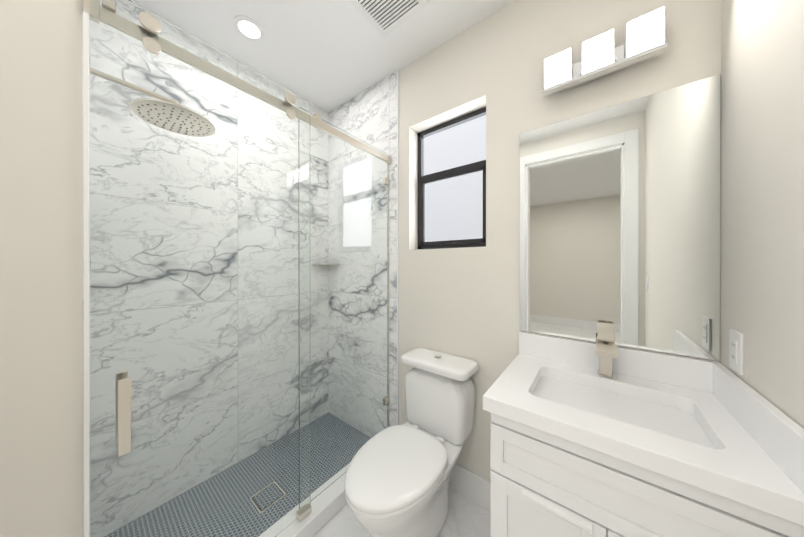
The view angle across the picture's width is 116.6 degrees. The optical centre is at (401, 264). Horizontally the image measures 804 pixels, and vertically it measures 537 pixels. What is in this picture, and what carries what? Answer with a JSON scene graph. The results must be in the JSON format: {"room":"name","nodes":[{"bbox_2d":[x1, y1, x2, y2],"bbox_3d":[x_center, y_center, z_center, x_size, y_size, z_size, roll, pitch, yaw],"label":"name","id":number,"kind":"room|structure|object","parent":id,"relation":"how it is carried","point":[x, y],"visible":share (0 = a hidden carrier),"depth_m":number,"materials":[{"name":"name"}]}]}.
{"room":"bathroom","nodes":[
{"label":"bathroom","id":0,"kind":"room"},
{"bbox_2d":[0,0,82,536],"bbox_3d":[-1.394,-0.009,0.787,0.910,2.600,0.470,0,0,38],"label":"wall","id":1,"kind":"structure","parent":0,"point":[41,308],"depth_m":0.64,"materials":[{"name":"beige paint"}]},
{"bbox_2d":[131,0,513,112],"bbox_3d":[-0.952,-1.357,-0.723,3.800,0.100,5.335,0,0,38],"label":"ceiling","id":2,"kind":"structure","parent":0,"point":[327,56],"depth_m":1.43,"materials":[{"name":"paint"}]},
{"bbox_2d":[233,15,264,41],"bbox_3d":[-0.848,-1.306,1.379,0.150,0.008,0.150,0,0,38],"label":"recessed light","id":3,"kind":"object","parent":2,"relation":"in","point":[249,28],"visible":1,"depth_m":1.37,"materials":[{"name":"white paint"}]},
{"bbox_2d":[349,0,427,37],"bbox_3d":[-0.079,-1.302,1.211,0.300,0.016,0.300,0,0,38],"label":"ceiling vent","id":4,"kind":"object","parent":2,"relation":"in","point":[384,18],"visible":1,"depth_m":1.27,"materials":[{"name":"white paint"}]},
{"bbox_2d":[313,487,489,536],"bbox_3d":[-0.952,1.343,-0.719,3.800,0.100,5.335,0,0,38],"label":"floor","id":5,"kind":"structure","parent":0,"point":[466,517],"depth_m":1.24,"materials":[{"name":"tile"}]},
{"bbox_2d":[276,473,346,536],"bbox_3d":[-0.482,1.248,1.203,0.130,0.085,1.304,0,0,38],"label":"sill","id":6,"kind":"structure","parent":5,"relation":"on","point":[329,503],"depth_m":1.23,"materials":[{"name":"white stone"}]},
{"bbox_2d":[83,0,390,536],"bbox_3d":[-0.472,0.205,1.194,0.095,2.000,1.304,0,0,38],"label":"shower enclosure","id":7,"kind":"object","parent":6,"relation":"on","point":[236,372],"visible":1,"depth_m":0.91,"materials":[{"name":"clear glass"}]},
{"bbox_2d":[344,348,478,536],"bbox_3d":[0.045,0.897,1.170,0.404,0.785,0.717,0,0,38],"label":"toilet","id":8,"kind":"object","parent":5,"relation":"on","point":[397,480],"visible":1,"depth_m":1.13,"materials":[{"name":"white ceramic"}]},
{"bbox_2d":[483,332,803,536],"bbox_3d":[0.665,0.809,0.824,0.620,0.963,0.507,0,0,38],"label":"bathroom vanity","id":9,"kind":"object","parent":5,"relation":"on","point":[642,443],"visible":0.98,"depth_m":0.69,"materials":[{"name":"white"}]},
{"bbox_2d":[596,322,617,377],"bbox_3d":[0.768,0.332,0.933,0.062,0.196,0.142,0,0,38],"label":"faucet","id":10,"kind":"object","parent":9,"relation":"on","point":[606,349],"visible":1,"depth_m":0.95,"materials":[{"name":"silver metal"}]},
{"bbox_2d":[399,0,720,480],"bbox_3d":[0.275,-0.011,1.578,2.570,2.600,0.200,0,0,38],"label":"wall","id":11,"kind":"structure","parent":0,"point":[464,302],"depth_m":1.28,"materials":[{"name":"beige paint"}]},
{"bbox_2d":[82,0,398,536],"bbox_3d":[-0.736,-0.010,1.405,0.788,2.600,1.315,0,0,38],"label":"wall tile","id":12,"kind":"structure","parent":11,"relation":"attached to","point":[370,115],"depth_m":1.71,"materials":[{"name":"white stone"}]},
{"bbox_2d":[418,107,485,248],"bbox_3d":[0.317,-0.498,1.562,0.505,0.805,0.062,0,0,38],"label":"window","id":13,"kind":"structure","parent":11,"relation":"in","point":[451,183],"depth_m":1.55,"materials":[{"name":"grey glass"}]},
{"bbox_2d":[449,463,489,510],"bbox_3d":[0.271,1.215,1.447,0.752,0.150,0.014,0,0,38],"label":"baseboard","id":14,"kind":"structure","parent":11,"relation":"attached to","point":[470,485],"depth_m":1.34,"materials":[{"name":"white paint"}]},
{"bbox_2d":[543,6,666,95],"bbox_3d":[0.786,-0.823,0.998,0.376,0.146,0.080,0,0,38],"label":"sconce","id":15,"kind":"object","parent":11,"relation":"attached to","point":[602,55],"visible":1,"depth_m":0.96,"materials":[{"name":"white glass"}]},
{"bbox_2d":[520,74,719,360],"bbox_3d":[0.819,-0.157,1.021,0.619,0.957,0.005,0,0,38],"label":"mirror","id":16,"kind":"object","parent":11,"relation":"attached to","point":[620,217],"visible":0.93,"depth_m":0.97,"materials":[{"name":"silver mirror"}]},
{"bbox_2d":[721,0,803,428],"bbox_3d":[0.600,-0.008,0.067,0.200,2.600,1.785,0,0,38],"label":"wall","id":17,"kind":"structure","parent":0,"point":[762,176],"depth_m":0.62,"materials":[{"name":"beige paint"}]},
{"bbox_2d":[729,329,743,374],"bbox_3d":[0.985,0.256,0.733,0.009,0.116,0.072,0,0,38],"label":"electrical outlet plate","id":18,"kind":"object","parent":17,"relation":"attached to","point":[736,351],"visible":1,"depth_m":0.72,"materials":[{"name":"white plastic"}]}
]}

